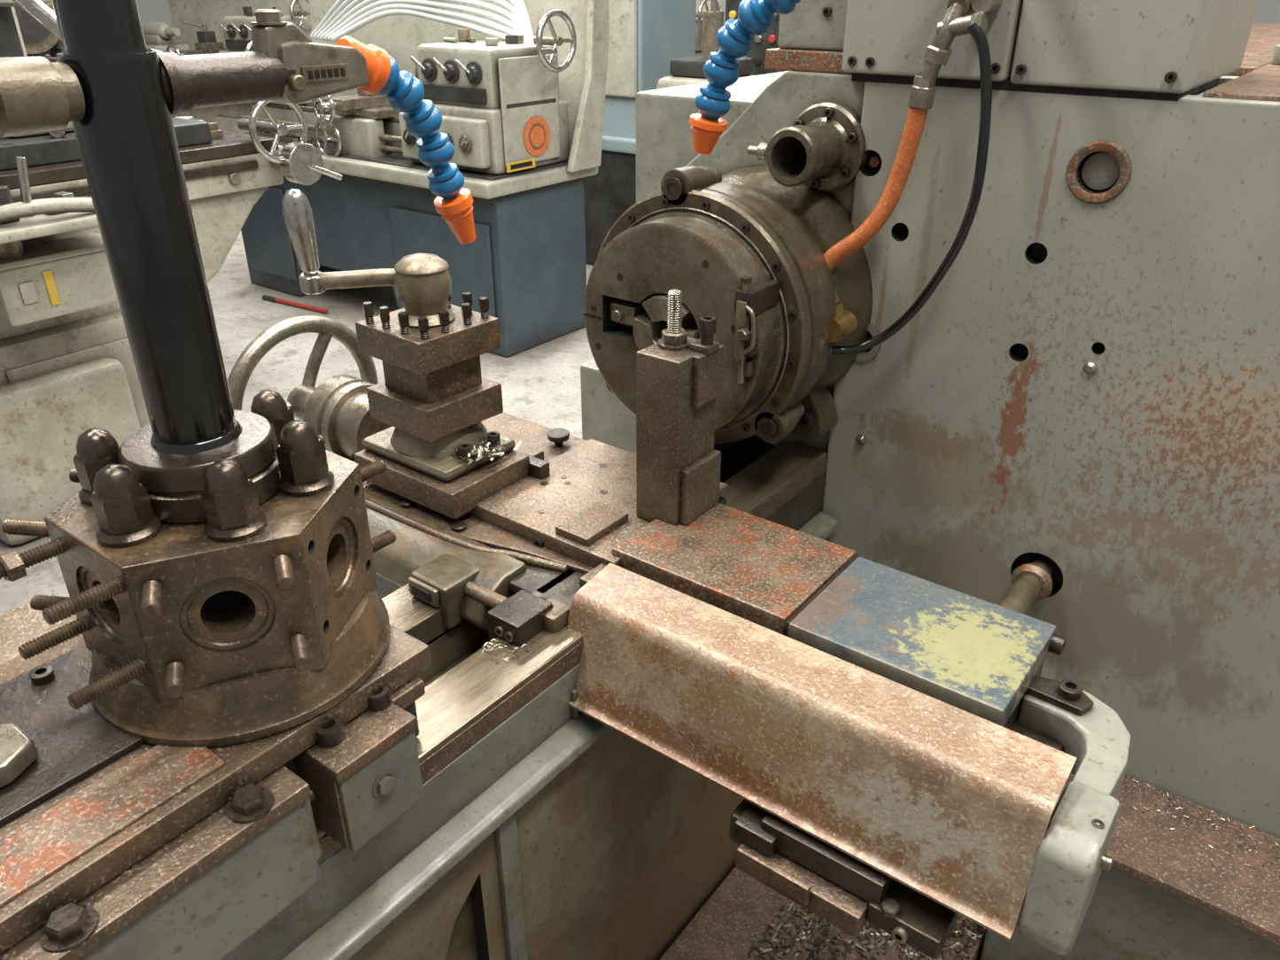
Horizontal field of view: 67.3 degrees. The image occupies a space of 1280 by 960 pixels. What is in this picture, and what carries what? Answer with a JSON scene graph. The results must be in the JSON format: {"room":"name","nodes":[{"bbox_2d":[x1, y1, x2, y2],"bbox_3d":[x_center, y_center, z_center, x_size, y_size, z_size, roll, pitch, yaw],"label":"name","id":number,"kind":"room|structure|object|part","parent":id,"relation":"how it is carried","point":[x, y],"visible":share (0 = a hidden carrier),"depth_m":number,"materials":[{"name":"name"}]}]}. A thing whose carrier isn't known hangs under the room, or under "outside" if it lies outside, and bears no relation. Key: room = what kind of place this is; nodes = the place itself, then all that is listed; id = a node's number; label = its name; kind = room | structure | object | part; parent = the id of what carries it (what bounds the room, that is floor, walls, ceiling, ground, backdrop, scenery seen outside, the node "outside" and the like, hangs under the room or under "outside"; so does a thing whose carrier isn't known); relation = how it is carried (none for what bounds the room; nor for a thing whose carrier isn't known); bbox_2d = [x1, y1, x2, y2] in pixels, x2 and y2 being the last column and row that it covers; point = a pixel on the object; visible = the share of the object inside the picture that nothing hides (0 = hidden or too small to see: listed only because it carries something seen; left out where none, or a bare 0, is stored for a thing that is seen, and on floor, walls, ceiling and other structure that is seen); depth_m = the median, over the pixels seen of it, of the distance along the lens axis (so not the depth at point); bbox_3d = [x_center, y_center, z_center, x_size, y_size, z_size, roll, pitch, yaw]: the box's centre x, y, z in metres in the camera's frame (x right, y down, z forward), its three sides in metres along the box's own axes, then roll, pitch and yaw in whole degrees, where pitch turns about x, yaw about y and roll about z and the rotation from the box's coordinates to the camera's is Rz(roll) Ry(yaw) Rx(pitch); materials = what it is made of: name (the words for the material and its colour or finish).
{"room":"metal workshop","nodes":[
{"label":"metal workshop","id":0,"kind":"room"},
{"bbox_2d":[12,0,62,40],"bbox_3d":[-0.462,-0.339,0.623,0.190,0.132,0.070,-4,28,-7],"label":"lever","id":1,"kind":"object","parent":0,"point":[38,10],"visible":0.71,"depth_m":0.63,"materials":[{"name":"silver metal"}]},
{"bbox_2d":[136,0,170,26],"bbox_3d":[-7.530,-5.476,8.532,0.200,5.000,17.000,19,33,32],"label":"wall","id":2,"kind":"structure","parent":0,"point":[150,11],"depth_m":11.17,"materials":[{"name":"grey paint"}]},
{"bbox_2d":[0,230,593,615],"bbox_3d":[-0.277,-0.692,4.831,18.000,0.050,17.000,19,33,32],"label":"floor","id":3,"kind":"structure","parent":0,"point":[540,384],"depth_m":4.53,"materials":[{"name":"concrete"}]},
{"bbox_2d":[14,0,63,62],"bbox_3d":[-3.382,-2.036,5.297,0.800,1.900,0.600,19,33,32],"label":"grinder","id":4,"kind":"object","parent":3,"relation":"on","point":[38,41],"visible":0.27,"depth_m":4.93,"materials":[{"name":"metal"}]},
{"bbox_2d":[0,0,204,121],"bbox_3d":[-2.786,-1.404,4.197,1.480,1.800,1.200,19,33,32],"label":"machine","id":5,"kind":"object","parent":3,"relation":"on","point":[11,43],"visible":0.02,"depth_m":3.80,"materials":[{"name":"beige paint"}]},
{"bbox_2d":[0,57,341,545],"bbox_3d":[-2.104,-0.564,3.065,1.250,1.360,2.204,19,33,32],"label":"machine","id":6,"kind":"object","parent":3,"relation":"on","point":[67,367],"visible":0.7,"depth_m":3.00,"materials":[{"name":"beige paint"}]},
{"bbox_2d":[140,0,311,132],"bbox_3d":[-3.419,-3.250,7.921,2.230,1.620,0.840,16,31,27],"label":"engine lathe","id":7,"kind":"object","parent":3,"relation":"on","point":[197,27],"visible":0.27,"depth_m":7.78,"materials":[{"name":"beige paint"}]},
{"bbox_2d":[262,294,328,313],"bbox_3d":[-1.893,-0.964,5.271,0.502,0.028,0.028,16,31,28],"label":"bar","id":8,"kind":"object","parent":3,"relation":"on","point":[264,297],"visible":1,"depth_m":5.26,"materials":[{"name":"red plastic"}]},
{"bbox_2d":[240,0,609,356],"bbox_3d":[-1.232,-1.680,4.919,2.330,1.620,0.840,19,33,32],"label":"engine lathe","id":9,"kind":"object","parent":3,"relation":"on","point":[517,88],"visible":0.81,"depth_m":4.52,"materials":[{"name":"beige paint"}]},
{"bbox_2d":[222,441,837,959],"bbox_3d":[-0.458,0.735,1.023,0.326,0.949,2.149,19,33,32],"label":"bed","id":10,"kind":"object","parent":3,"relation":"on","point":[537,832],"visible":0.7,"depth_m":1.07,"materials":[{"name":"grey metal"}]},
{"bbox_2d":[0,592,431,959],"bbox_3d":[-0.741,0.390,0.516,0.445,0.181,1.347,19,33,32],"label":"saddle","id":11,"kind":"object","parent":10,"relation":"on","point":[115,845],"visible":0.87,"depth_m":0.73,"materials":[{"name":"grey paint"}]},
{"bbox_2d":[0,389,395,748],"bbox_3d":[-0.368,0.057,0.814,0.311,0.222,0.297,19,33,32],"label":"turret","id":12,"kind":"object","parent":11,"relation":"on","point":[225,595],"visible":0.94,"depth_m":0.75,"materials":[{"name":"metal"}]},
{"bbox_2d":[51,0,242,454],"bbox_3d":[-0.353,-0.257,0.651,0.068,0.500,0.068,19,33,32],"label":"column","id":13,"kind":"structure","parent":12,"relation":"on","point":[126,137],"depth_m":0.67,"materials":[{"name":"black metal"}]},
{"bbox_2d":[0,8,369,138],"bbox_3d":[-0.405,-0.268,0.633,0.116,0.069,0.480,19,33,32],"label":"arm","id":14,"kind":"object","parent":13,"relation":"attached to","point":[38,95],"visible":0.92,"depth_m":0.69},
{"bbox_2d":[333,35,475,244],"bbox_3d":[-0.204,-0.294,0.855,0.038,0.189,0.134,19,33,32],"label":"hose","id":15,"kind":"object","parent":14,"relation":"attached to","point":[405,92],"visible":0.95,"depth_m":0.85,"materials":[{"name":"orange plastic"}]},
{"bbox_2d":[407,553,574,646],"bbox_3d":[-0.165,0.136,1.154,0.178,0.060,0.150,19,33,32],"label":"carriage stop","id":16,"kind":"object","parent":10,"relation":"on","point":[443,583],"visible":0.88,"depth_m":1.12,"materials":[{"name":"metal"}]},
{"bbox_2d":[350,412,1131,959],"bbox_3d":[0.024,0.165,1.193,1.094,0.242,0.408,19,33,32],"label":"slide","id":17,"kind":"object","parent":10,"relation":"on","point":[560,502],"depth_m":0.97,"materials":[{"name":"metal"}]},
{"bbox_2d":[281,188,521,480],"bbox_3d":[-0.289,-0.195,1.245,0.278,0.348,0.166,19,33,32],"label":"post","id":18,"kind":"object","parent":17,"relation":"on","point":[434,395],"visible":1,"depth_m":1.23,"materials":[{"name":"metal"}]},
{"bbox_3d":[-0.360,-0.297,1.205,0.169,0.130,0.035,4,28,7],"label":"lever","id":19,"kind":"part","parent":18,"relation":"part of","materials":[{"name":"metal"}]},
{"bbox_3d":[-0.275,-0.163,1.268,0.173,0.271,0.139,19,33,32],"label":"post","id":20,"kind":"part","parent":18,"relation":"part of","materials":[{"name":"metal"}]},
{"bbox_2d":[636,289,724,526],"bbox_3d":[0.049,-0.086,1.165,0.074,0.288,0.082,19,33,32],"label":"post","id":21,"kind":"object","parent":17,"relation":"on","point":[679,376],"visible":1,"depth_m":1.15,"materials":[{"name":"metal"}]},
{"bbox_3d":[0.109,0.275,0.995,0.582,0.191,0.150,19,33,32],"label":"chip guard cover","id":22,"kind":"part","parent":17,"relation":"part of","materials":[{"name":"brown metal"}]},
{"bbox_2d":[580,0,696,264],"bbox_3d":[-0.040,-2.316,5.726,0.590,2.000,0.650,19,33,32],"label":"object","id":23,"kind":"object","parent":3,"relation":"on","point":[645,35],"visible":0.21,"depth_m":5.48,"materials":[{"name":"beige paint"}]},
{"bbox_2d":[657,0,753,88],"bbox_3d":[0.345,-1.665,4.781,0.400,1.720,0.400,19,33,32],"label":"stand","id":24,"kind":"object","parent":3,"relation":"on","point":[687,70],"visible":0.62,"depth_m":4.53,"materials":[{"name":"silver metal"}]},
{"bbox_2d":[694,0,722,55],"bbox_3d":[-0.367,-3.229,7.882,2.430,1.620,0.840,22,35,36],"label":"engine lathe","id":25,"kind":"object","parent":3,"relation":"on","point":[702,5],"visible":0.03,"depth_m":7.12,"materials":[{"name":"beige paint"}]},
{"bbox_2d":[722,0,785,75],"bbox_3d":[1.032,-2.325,5.851,0.920,1.900,0.770,19,33,32],"label":"control console","id":26,"kind":"object","parent":3,"relation":"on","point":[769,40],"visible":0.1,"depth_m":5.54,"materials":[{"name":"silver metal"}]},
{"bbox_2d":[580,0,1279,837],"bbox_3d":[1.206,-0.309,1.886,2.170,2.000,2.250,19,33,32],"label":"headstock","id":27,"kind":"object","parent":3,"relation":"on","point":[1076,431],"visible":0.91,"depth_m":1.24,"materials":[{"name":"paint"}]},
{"bbox_2d":[582,165,872,443],"bbox_3d":[0.104,-0.242,1.364,0.364,0.394,0.281,19,33,32],"label":"lathe chuck","id":28,"kind":"object","parent":27,"relation":"attached to","point":[744,249],"visible":0.83,"depth_m":1.26,"materials":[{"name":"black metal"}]},
{"bbox_2d":[689,0,800,155],"bbox_3d":[0.242,-0.502,1.040,0.359,0.298,0.161,-3,28,-6],"label":"hose","id":29,"kind":"object","parent":27,"relation":"attached to","point":[734,39],"visible":1,"depth_m":1.08,"materials":[{"name":"blue plastic"}]},
{"bbox_2d":[829,22,992,356],"bbox_3d":[0.319,-0.345,1.209,0.206,0.420,0.031,11,29,19],"label":"hose","id":30,"kind":"object","parent":27,"relation":"attached to","point":[976,32],"visible":0.95,"depth_m":1.16,"materials":[{"name":"black rubber"}]},
{"bbox_2d":[823,0,1001,342],"bbox_3d":[0.324,-0.392,1.196,0.192,0.454,0.072,5,28,10],"label":"hose","id":31,"kind":"object","parent":27,"relation":"attached to","point":[955,22],"visible":0.82,"depth_m":1.18,"materials":[{"name":"rubber"}]},
{"bbox_3d":[0.914,0.210,1.127,1.532,1.184,0.040,19,33,32],"label":"panel","id":32,"kind":"part","parent":27,"relation":"part of","materials":[{"name":"paint"}]},
{"bbox_2d":[659,772,1279,959],"bbox_3d":[0.242,1.142,0.636,1.455,0.586,2.147,19,33,32],"label":"pan","id":33,"kind":"object","parent":3,"relation":"on","point":[1186,880],"visible":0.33,"depth_m":1.30,"materials":[{"name":"grey paint"}]},
{"bbox_2d":[227,315,392,459],"bbox_3d":[-0.461,-0.098,1.476,0.210,0.279,0.279,19,33,32],"label":"handwheel","id":34,"kind":"object","parent":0,"point":[337,409],"depth_m":1.42,"materials":[{"name":"silver metal"}]},
{"bbox_2d":[1252,0,1279,23],"bbox_3d":[4.796,-6.031,9.594,18.000,5.000,0.200,19,33,32],"label":"wall","id":35,"kind":"structure","parent":0,"point":[1268,11],"depth_m":9.21,"materials":[{"name":"grey paint"}]}
]}

